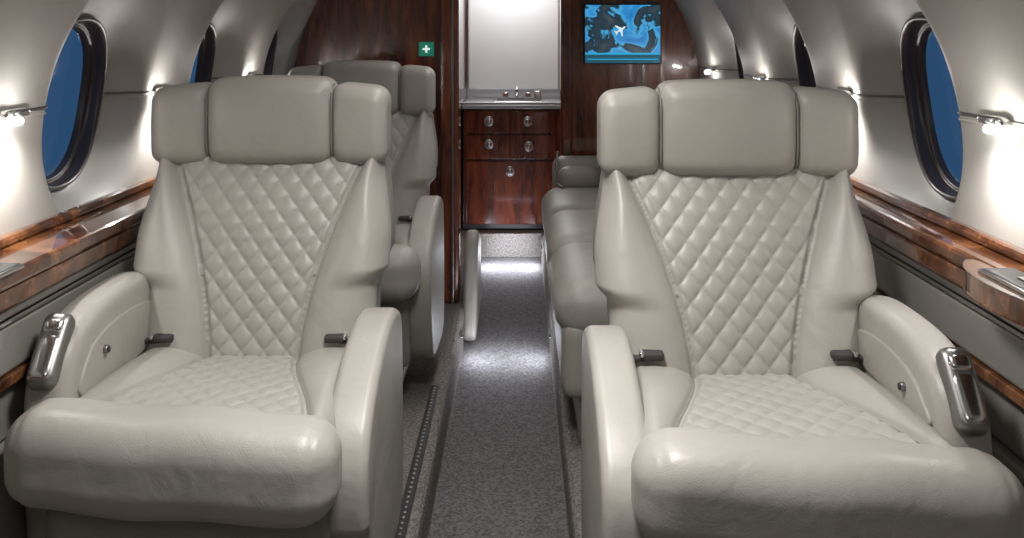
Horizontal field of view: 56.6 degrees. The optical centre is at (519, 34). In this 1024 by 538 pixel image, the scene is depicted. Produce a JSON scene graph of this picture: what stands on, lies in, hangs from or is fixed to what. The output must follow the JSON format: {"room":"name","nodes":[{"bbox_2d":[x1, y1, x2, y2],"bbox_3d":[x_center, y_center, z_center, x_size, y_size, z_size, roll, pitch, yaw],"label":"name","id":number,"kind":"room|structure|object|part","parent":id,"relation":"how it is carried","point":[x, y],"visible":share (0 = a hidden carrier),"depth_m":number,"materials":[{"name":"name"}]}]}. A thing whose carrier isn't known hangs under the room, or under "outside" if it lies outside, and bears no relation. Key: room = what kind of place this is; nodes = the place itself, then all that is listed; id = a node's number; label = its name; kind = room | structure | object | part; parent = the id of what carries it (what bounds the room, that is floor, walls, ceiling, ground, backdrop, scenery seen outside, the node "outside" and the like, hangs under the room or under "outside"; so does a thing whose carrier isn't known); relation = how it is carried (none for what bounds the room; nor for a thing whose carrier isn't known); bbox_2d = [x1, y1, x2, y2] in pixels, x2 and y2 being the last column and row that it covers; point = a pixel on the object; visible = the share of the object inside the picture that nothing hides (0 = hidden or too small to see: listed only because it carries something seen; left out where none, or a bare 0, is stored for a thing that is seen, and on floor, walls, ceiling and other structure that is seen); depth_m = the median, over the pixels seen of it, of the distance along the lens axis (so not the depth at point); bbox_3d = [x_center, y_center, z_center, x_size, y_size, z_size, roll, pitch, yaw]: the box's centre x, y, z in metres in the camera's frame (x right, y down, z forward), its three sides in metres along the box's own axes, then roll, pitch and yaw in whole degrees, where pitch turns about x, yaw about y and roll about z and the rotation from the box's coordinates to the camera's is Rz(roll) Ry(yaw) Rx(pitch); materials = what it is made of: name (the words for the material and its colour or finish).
{"room":"aircraft cabin","nodes":[
{"label":"aircraft cabin","id":0,"kind":"room"},
{"bbox_2d":[0,0,317,235],"bbox_3d":[-0.803,0.420,2.500,0.576,1.860,7.600,0,0,0],"label":"wall","id":1,"kind":"structure","parent":0,"point":[152,44],"depth_m":2.43,"materials":[{"name":"white plastic"}]},
{"bbox_2d":[0,107,30,125],"bbox_3d":[-0.960,0.156,1.820,0.043,0.030,0.085,0,0,0],"label":"light","id":2,"kind":"object","parent":1,"relation":"attached to","point":[13,116],"visible":1,"depth_m":1.79,"materials":[{"name":"silver metal"}]},
{"bbox_2d":[0,17,154,190],"bbox_3d":[-1.052,0.160,2.225,0.152,0.405,1.328,0,0,0],"label":"window","id":3,"kind":"structure","parent":1,"relation":"in","point":[91,32],"depth_m":2.39,"materials":[{"name":"plastic"}]},
{"bbox_3d":[-1.025,0.162,1.798,0.093,0.006,0.472,0,0,0],"label":"rail segment","id":4,"kind":"part","parent":3,"relation":"part of","materials":[{"name":"silver metal"}]},
{"bbox_3d":[-1.023,0.150,1.798,0.094,0.007,0.473,0,0,0],"label":"rail segment","id":5,"kind":"part","parent":3,"relation":"part of","materials":[{"name":"silver metal"}]},
{"bbox_3d":[-1.025,0.162,2.663,0.093,0.006,0.452,0,0,0],"label":"rail segment","id":6,"kind":"part","parent":3,"relation":"part of","materials":[{"name":"silver metal"}]},
{"bbox_3d":[-1.023,0.150,2.663,0.094,0.007,0.453,0,0,0],"label":"rail segment","id":7,"kind":"part","parent":3,"relation":"part of","materials":[{"name":"silver metal"}]},
{"bbox_2d":[0,176,155,537],"bbox_3d":[-0.921,0.755,1.405,0.142,0.750,5.290,0,0,0],"label":"ledge","id":8,"kind":"object","parent":1,"relation":"attached to","point":[46,264],"visible":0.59,"depth_m":1.78,"materials":[{"name":"brown wood"}]},
{"bbox_3d":[-0.881,0.394,1.560,0.054,0.008,0.140,0,0,0],"label":"ashtray lid","id":9,"kind":"part","parent":8,"relation":"part of","materials":[{"name":"metal"}]},
{"bbox_3d":[-0.940,0.653,1.405,0.096,0.093,5.290,0,0,0],"label":"recess panel","id":10,"kind":"part","parent":8,"relation":"part of","materials":[{"name":"leather"}]},
{"bbox_3d":[-0.930,0.917,1.405,0.116,0.425,5.290,0,0,0],"label":"panel","id":11,"kind":"part","parent":8,"relation":"part of","materials":[{"name":"leather"}]},
{"bbox_2d":[194,23,215,82],"bbox_3d":[-1.071,0.160,3.090,0.115,0.405,0.389,0,0,0],"label":"window","id":12,"kind":"structure","parent":1,"relation":"in","point":[207,48],"depth_m":3.25,"materials":[{"name":"plastic"}]},
{"bbox_2d":[263,30,277,74],"bbox_3d":[-1.071,0.160,3.900,0.115,0.405,0.389,0,0,0],"label":"window","id":13,"kind":"structure","parent":1,"relation":"in","point":[268,67],"depth_m":4.08,"materials":[{"name":"plastic"}]},
{"bbox_2d":[294,0,440,196],"bbox_3d":[-0.639,0.290,4.145,0.708,1.720,0.050,0,0,0],"label":"panel","id":14,"kind":"object","parent":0,"point":[335,30],"visible":0.12,"depth_m":4.12,"materials":[{"name":"brown wood"}]},
{"bbox_2d":[419,42,433,55],"bbox_3d":[-0.405,0.061,4.113,0.065,0.061,0.009,0,0,0],"label":"sign","id":15,"kind":"object","parent":14,"relation":"attached to","point":[425,48],"visible":1,"depth_m":4.11,"materials":[{"name":"teal plastic"}]},
{"bbox_2d":[461,0,466,229],"bbox_3d":[-0.372,0.300,5.200,0.055,1.700,2.000,0,0,0],"label":"door frame","id":16,"kind":"structure","parent":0,"point":[463,2],"depth_m":5.70,"materials":[{"name":"brown wood"}]},
{"bbox_2d":[467,0,559,97],"bbox_3d":[-0.042,-0.061,6.157,0.607,0.938,0.015,0,0,0],"label":"backsplash","id":17,"kind":"structure","parent":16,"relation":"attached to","point":[471,93],"depth_m":6.15,"materials":[{"name":"metal"}]},
{"bbox_2d":[402,226,581,537],"bbox_3d":[-0.070,1.218,2.500,1.900,0.135,7.600,0,0,0],"label":"floor","id":18,"kind":"structure","parent":0,"point":[502,458],"depth_m":3.09,"materials":[{"name":"grey carpet"}]},
{"bbox_2d":[4,75,402,537],"bbox_3d":[-0.564,0.622,1.906,0.609,1.057,0.845,0,0,0],"label":"seat","id":19,"kind":"object","parent":18,"relation":"on","point":[245,379],"visible":1,"depth_m":1.89,"materials":[{"name":"grey leather"}]},
{"bbox_3d":[-0.829,0.568,1.666,0.044,0.079,0.069,0,0,0],"label":"arm control lever","id":20,"kind":"part","parent":19,"relation":"part of","materials":[{"name":"silver metal"}]},
{"bbox_3d":[-0.827,0.741,1.885,0.082,0.482,0.491,0,0,0],"label":"window arm","id":21,"kind":"part","parent":19,"relation":"part of","materials":[{"name":"grey leather"}]},
{"bbox_3d":[-0.786,0.604,1.874,0.012,0.110,0.375,0,0,0],"label":"arm panel","id":22,"kind":"part","parent":19,"relation":"part of","materials":[{"name":"grey leather"}]},
{"bbox_2d":[79,347,344,428],"bbox_3d":[-0.563,0.676,1.827,0.492,0.074,0.485,0,0,0],"label":"seat cushion","id":23,"kind":"object","parent":19,"relation":"on","point":[297,382],"depth_m":1.79,"materials":[{"name":"grey leather"}]},
{"bbox_3d":[-0.563,0.487,2.071,0.556,0.445,0.229,0,0,0],"label":"backrest","id":24,"kind":"part","parent":19,"relation":"part of","materials":[{"name":"grey leather"}]},
{"bbox_3d":[-0.299,0.816,1.867,0.080,0.481,0.516,0,0,0],"label":"aisle arm","id":25,"kind":"part","parent":19,"relation":"part of","materials":[{"name":"grey leather"}]},
{"bbox_2d":[288,60,443,380],"bbox_3d":[-0.576,0.622,3.196,0.609,1.057,0.845,0,0,0],"label":"seat","id":26,"kind":"object","parent":18,"relation":"on","point":[412,284],"visible":0.24,"depth_m":3.29,"materials":[{"name":"grey leather"}]},
{"bbox_2d":[394,224,410,246],"bbox_3d":[-0.575,0.676,3.118,0.492,0.074,0.485,0,0,0],"label":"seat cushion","id":27,"kind":"object","parent":26,"relation":"on","point":[402,232],"depth_m":3.04,"materials":[{"name":"grey leather"}]},
{"bbox_3d":[-0.575,0.487,3.361,0.556,0.445,0.229,0,0,0],"label":"backrest","id":28,"kind":"part","parent":26,"relation":"part of","materials":[{"name":"grey leather"}]},
{"bbox_3d":[-0.311,0.805,3.157,0.080,0.501,0.516,0,0,0],"label":"aisle arm","id":29,"kind":"part","parent":26,"relation":"part of","materials":[{"name":"grey leather"}]},
{"bbox_2d":[395,385,439,537],"bbox_3d":[-0.276,1.145,1.850,0.028,0.010,2.500,0,0,0],"label":"track","id":30,"kind":"object","parent":18,"relation":"on","point":[413,477],"visible":1,"depth_m":2.52,"materials":[{"name":"metal"}]},
{"bbox_2d":[441,0,460,304],"bbox_3d":[-0.301,0.300,4.125,0.078,1.700,0.150,0,0,0],"label":"door edge","id":31,"kind":"object","parent":18,"relation":"on","point":[450,9],"visible":0.87,"depth_m":4.06,"materials":[{"name":"brown wood"}]},
{"bbox_3d":[-0.287,0.300,4.054,0.009,1.700,0.008,0,0,0],"label":"post trim","id":32,"kind":"part","parent":31,"relation":"part of","materials":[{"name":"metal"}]},
{"bbox_2d":[463,230,481,340],"bbox_3d":[-0.213,1.079,4.693,0.060,0.410,1.513,0,0,0],"label":"armrest","id":33,"kind":"object","parent":18,"relation":"on","point":[472,284],"depth_m":4.07,"materials":[{"name":"grey leather"}]},
{"bbox_2d":[461,0,559,229],"bbox_3d":[-0.042,0.310,5.860,0.607,1.680,0.610,0,0,0],"label":"tall cabinet","id":34,"kind":"object","parent":18,"relation":"on","point":[511,108],"visible":0.96,"depth_m":5.59,"materials":[{"name":"brown wood"}]},
{"bbox_3d":[-0.190,0.660,5.591,0.256,0.142,0.015,0,0,0],"label":"drawer","id":35,"kind":"part","parent":34,"relation":"part of","materials":[{"name":"brown wood"}]},
{"bbox_3d":[-0.190,0.513,5.591,0.256,0.130,0.015,0,0,0],"label":"drawer","id":36,"kind":"part","parent":34,"relation":"part of","materials":[{"name":"brown wood"}]},
{"bbox_3d":[-0.183,0.642,5.580,0.060,0.060,0.010,0,0,0],"label":"knob plate","id":37,"kind":"part","parent":34,"relation":"part of","materials":[{"name":"silver metal"}]},
{"bbox_3d":[-0.183,0.507,5.580,0.060,0.060,0.010,0,0,0],"label":"knob plate","id":38,"kind":"part","parent":34,"relation":"part of","materials":[{"name":"silver metal"}]},
{"bbox_3d":[-0.059,0.802,5.580,0.060,0.060,0.010,0,0,0],"label":"knob plate","id":39,"kind":"part","parent":34,"relation":"part of","materials":[{"name":"silver metal"}]},
{"bbox_3d":[-0.053,0.928,5.591,0.530,0.371,0.015,0,0,0],"label":"door","id":40,"kind":"part","parent":34,"relation":"part of","materials":[{"name":"brown wood"}]},
{"bbox_2d":[461,98,559,108],"bbox_3d":[-0.043,0.421,5.860,0.605,0.026,0.580,0,0,0],"label":"countertop","id":41,"kind":"structure","parent":34,"relation":"on","point":[468,99],"depth_m":5.57,"materials":[{"name":"metal"}]},
{"bbox_2d":[503,92,508,97],"bbox_3d":[-0.090,0.385,6.020,0.036,0.045,0.036,0,0,0],"label":"knob","id":42,"kind":"object","parent":41,"relation":"on","point":[505,94],"depth_m":6.01,"materials":[{"name":"silver metal"}]},
{"bbox_2d":[515,85,517,97],"bbox_3d":[-0.020,0.362,5.957,0.020,0.092,0.145,0,0,0],"label":"faucet","id":43,"kind":"object","parent":41,"relation":"on","point":[516,87],"depth_m":5.99,"materials":[{"name":"silver metal"}]},
{"bbox_2d":[494,98,542,101],"bbox_3d":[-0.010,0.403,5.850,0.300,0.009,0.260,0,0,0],"label":"basin","id":44,"kind":"object","parent":41,"relation":"in","point":[496,99],"depth_m":5.77,"materials":[{"name":"metal"}]},
{"bbox_2d":[525,92,530,97],"bbox_3d":[0.050,0.385,6.020,0.036,0.045,0.036,0,0,0],"label":"tap","id":45,"kind":"object","parent":41,"relation":"on","point":[527,94],"depth_m":6.01,"materials":[{"name":"silver metal"}]},
{"bbox_2d":[534,90,540,97],"bbox_3d":[0.110,0.379,6.005,0.040,0.058,0.050,0,0,0],"label":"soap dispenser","id":46,"kind":"object","parent":41,"relation":"on","point":[537,93],"depth_m":5.98,"materials":[{"name":"silver metal"}]},
{"bbox_3d":[-0.043,0.401,5.575,0.605,0.014,0.010,0,0,0],"label":"counter rail","id":47,"kind":"part","parent":34,"relation":"part of","materials":[{"name":"metal"}]},
{"bbox_3d":[-0.042,-0.070,6.125,0.587,0.840,0.049,0,0,0],"label":"door","id":48,"kind":"part","parent":34,"relation":"part of","materials":[{"name":"white"}]},
{"bbox_3d":[0.047,0.507,5.580,0.060,0.060,0.010,0,0,0],"label":"knob plate","id":49,"kind":"part","parent":34,"relation":"part of","materials":[{"name":"silver metal"}]},
{"bbox_3d":[0.053,0.654,5.580,0.060,0.060,0.010,0,0,0],"label":"knob plate","id":50,"kind":"part","parent":34,"relation":"part of","materials":[{"name":"silver metal"}]},
{"bbox_3d":[0.080,0.660,5.591,0.265,0.142,0.015,0,0,0],"label":"drawer","id":51,"kind":"part","parent":34,"relation":"part of","materials":[{"name":"brown wood"}]},
{"bbox_3d":[0.080,0.513,5.591,0.265,0.130,0.015,0,0,0],"label":"drawer","id":52,"kind":"part","parent":34,"relation":"part of","materials":[{"name":"brown wood"}]},
{"bbox_2d":[560,0,571,155],"bbox_3d":[0.218,0.300,4.530,0.053,1.700,0.140,0,0,0],"label":"post","id":53,"kind":"object","parent":18,"relation":"on","point":[565,5],"visible":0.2,"depth_m":4.46,"materials":[{"name":"brown wood"}]},
{"bbox_2d":[541,151,607,441],"bbox_3d":[0.388,0.760,3.540,0.585,0.780,1.840,0,0,0],"label":"side divan","id":54,"kind":"object","parent":18,"relation":"on","point":[568,209],"visible":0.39,"depth_m":2.95,"materials":[{"name":"grey leather"}]},
{"bbox_2d":[544,210,594,265],"bbox_3d":[0.380,0.769,3.515,0.570,0.182,0.570,0,0,0],"label":"cushion","id":55,"kind":"object","parent":54,"relation":"on","point":[564,227],"depth_m":3.39,"materials":[{"name":"grey leather"}]},
{"bbox_2d":[541,187,598,227],"bbox_3d":[0.380,0.769,4.085,0.570,0.182,0.550,0,0,0],"label":"cushion","id":56,"kind":"object","parent":54,"relation":"on","point":[557,199],"depth_m":3.97,"materials":[{"name":"grey leather"}]},
{"bbox_3d":[0.400,0.730,4.405,0.500,0.340,0.110,0,0,0],"label":"arm","id":57,"kind":"part","parent":54,"relation":"part of","materials":[{"name":"grey leather"}]},
{"bbox_2d":[549,242,607,330],"bbox_3d":[0.380,0.769,2.920,0.570,0.182,0.600,0,0,0],"label":"cushion","id":58,"kind":"object","parent":54,"relation":"on","point":[578,303],"depth_m":2.67,"materials":[{"name":"grey leather"}]},
{"bbox_2d":[581,79,1023,537],"bbox_3d":[0.428,0.622,1.716,0.609,1.057,0.845,0,0,0],"label":"seat","id":59,"kind":"object","parent":18,"relation":"on","point":[747,376],"visible":1,"depth_m":1.77,"materials":[{"name":"grey leather"}]},
{"bbox_3d":[0.164,0.805,1.677,0.080,0.501,0.516,0,0,0],"label":"aisle arm","id":60,"kind":"part","parent":59,"relation":"part of","materials":[{"name":"grey leather"}]},
{"bbox_3d":[0.427,0.480,1.881,0.556,0.431,0.229,0,0,0],"label":"backrest","id":61,"kind":"part","parent":59,"relation":"part of","materials":[{"name":"grey leather"}]},
{"bbox_2d":[636,365,953,446],"bbox_3d":[0.427,0.648,1.637,0.492,0.074,0.485,0,0,0],"label":"seat cushion","id":62,"kind":"object","parent":59,"relation":"on","point":[767,400],"depth_m":1.61,"materials":[{"name":"grey leather"}]},
{"bbox_3d":[0.651,0.588,1.684,0.012,0.079,0.375,0,0,0],"label":"arm panel","id":63,"kind":"part","parent":59,"relation":"part of","materials":[{"name":"grey leather"}]},
{"bbox_3d":[0.692,0.741,1.695,0.082,0.482,0.491,0,0,0],"label":"window arm","id":64,"kind":"part","parent":59,"relation":"part of","materials":[{"name":"grey leather"}]},
{"bbox_3d":[0.694,0.568,1.476,0.044,0.079,0.069,0,0,0],"label":"arm control lever","id":65,"kind":"part","parent":59,"relation":"part of","materials":[{"name":"silver metal"}]},
{"bbox_2d":[572,0,699,155],"bbox_3d":[0.531,0.290,4.525,0.652,1.720,0.050,0,0,0],"label":"panel","id":66,"kind":"object","parent":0,"point":[678,55],"visible":0.21,"depth_m":4.50,"materials":[{"name":"brown wood"}]},
{"bbox_2d":[584,4,660,63],"bbox_3d":[0.483,-0.005,4.483,0.366,0.286,0.032,0,0,0],"label":"wall monitor","id":67,"kind":"object","parent":66,"relation":"attached to","point":[613,33],"visible":1,"depth_m":4.47,"materials":[{"name":"glass"}]},
{"bbox_2d":[675,0,1023,248],"bbox_3d":[0.667,0.420,2.500,0.576,1.860,7.600,0,0,0],"label":"wall","id":68,"kind":"structure","parent":0,"point":[852,45],"depth_m":2.27,"materials":[{"name":"white plastic"}]},
{"bbox_2d":[704,67,714,73],"bbox_3d":[0.824,0.156,4.160,0.043,0.030,0.085,0,0,0],"label":"light","id":69,"kind":"object","parent":68,"relation":"attached to","point":[708,69],"visible":1,"depth_m":4.12,"materials":[{"name":"white glass"}]},
{"bbox_2d":[698,37,743,78],"bbox_3d":[0.881,0.160,4.079,0.222,0.405,0.826,0,0,0],"label":"window","id":70,"kind":"structure","parent":68,"relation":"in","point":[739,64],"depth_m":4.04,"materials":[{"name":"plastic"}]},
{"bbox_3d":[0.855,0.162,4.269,0.077,0.006,0.438,0,0,-12],"label":"rail segment","id":71,"kind":"part","parent":70,"relation":"part of","materials":[{"name":"silver metal"}]},
{"bbox_3d":[0.853,0.150,4.269,0.078,0.007,0.438,0,0,-12],"label":"rail segment","id":72,"kind":"part","parent":70,"relation":"part of","materials":[{"name":"silver metal"}]},
{"bbox_2d":[754,75,765,79],"bbox_3d":[0.824,0.156,3.300,0.043,0.030,0.085,0,0,0],"label":"light","id":73,"kind":"object","parent":68,"relation":"attached to","point":[755,76],"visible":0.58,"depth_m":3.26,"materials":[{"name":"silver metal"}]},
{"bbox_2d":[743,24,815,86],"bbox_3d":[0.916,0.160,3.222,0.152,0.405,0.873,0,0,0],"label":"window","id":74,"kind":"structure","parent":68,"relation":"in","point":[806,78],"depth_m":3.15,"materials":[{"name":"plastic"}]},
{"bbox_3d":[0.887,0.150,3.420,0.094,0.007,0.478,0,0,0],"label":"rail segment","id":75,"kind":"part","parent":74,"relation":"part of","materials":[{"name":"silver metal"}]},
{"bbox_3d":[0.889,0.162,3.420,0.093,0.006,0.477,0,0,0],"label":"rail segment","id":76,"kind":"part","parent":74,"relation":"part of","materials":[{"name":"silver metal"}]},
{"bbox_2d":[835,89,851,95],"bbox_3d":[0.824,0.156,2.450,0.043,0.030,0.085,0,0,0],"label":"light","id":77,"kind":"object","parent":68,"relation":"attached to","point":[845,91],"visible":0.24,"depth_m":2.41,"materials":[{"name":"silver metal"}]},
{"bbox_2d":[815,16,1023,200],"bbox_3d":[0.916,0.160,2.110,0.152,0.405,1.338,0,0,0],"label":"trim","id":78,"kind":"structure","parent":68,"relation":"in","point":[916,31],"depth_m":2.25,"materials":[{"name":"plastic"}]},
{"bbox_3d":[0.887,0.150,2.540,0.094,0.007,0.478,0,0,0],"label":"rail segment","id":79,"kind":"part","parent":78,"relation":"part of","materials":[{"name":"silver metal"}]},
{"bbox_3d":[0.889,0.162,2.540,0.093,0.006,0.477,0,0,0],"label":"rail segment","id":80,"kind":"part","parent":78,"relation":"part of","materials":[{"name":"silver metal"}]},
{"bbox_3d":[0.887,0.150,1.670,0.094,0.007,0.458,0,0,0],"label":"rail segment","id":81,"kind":"part","parent":78,"relation":"part of","materials":[{"name":"silver metal"}]},
{"bbox_3d":[0.889,0.162,1.670,0.093,0.006,0.457,0,0,0],"label":"rail segment","id":82,"kind":"part","parent":78,"relation":"part of","materials":[{"name":"silver metal"}]},
{"bbox_2d":[850,175,1023,486],"bbox_3d":[0.783,0.745,1.625,0.146,0.770,5.730,0,0,0],"label":"ledge","id":83,"kind":"object","parent":68,"relation":"attached to","point":[967,281],"visible":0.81,"depth_m":1.69,"materials":[{"name":"brown wood"}]},
{"bbox_2d":[963,259,1023,326],"bbox_3d":[0.739,0.397,1.445,0.059,0.038,0.312,0,0,0],"label":"cup holder","id":84,"kind":"object","parent":83,"relation":"attached to","point":[999,290],"depth_m":1.45,"materials":[{"name":"brown wood"}]},
{"bbox_3d":[0.827,0.633,1.625,0.050,0.093,5.730,0,0,0],"label":"recess panel","id":85,"kind":"part","parent":83,"relation":"part of","materials":[{"name":"leather"}]},
{"bbox_3d":[0.761,0.374,1.445,0.054,0.008,0.140,0,0,0],"label":"ashtray lid","id":86,"kind":"part","parent":83,"relation":"part of","materials":[{"name":"metal"}]},
{"bbox_3d":[0.817,0.907,1.625,0.070,0.445,5.730,0,0,0],"label":"panel","id":87,"kind":"part","parent":83,"relation":"part of","materials":[{"name":"leather"}]},
{"bbox_2d":[977,114,1010,133],"bbox_3d":[0.824,0.156,1.670,0.043,0.030,0.085,0,0,0],"label":"light","id":88,"kind":"object","parent":68,"relation":"attached to","point":[994,123],"visible":1,"depth_m":1.64,"materials":[{"name":"silver metal"}]}
]}

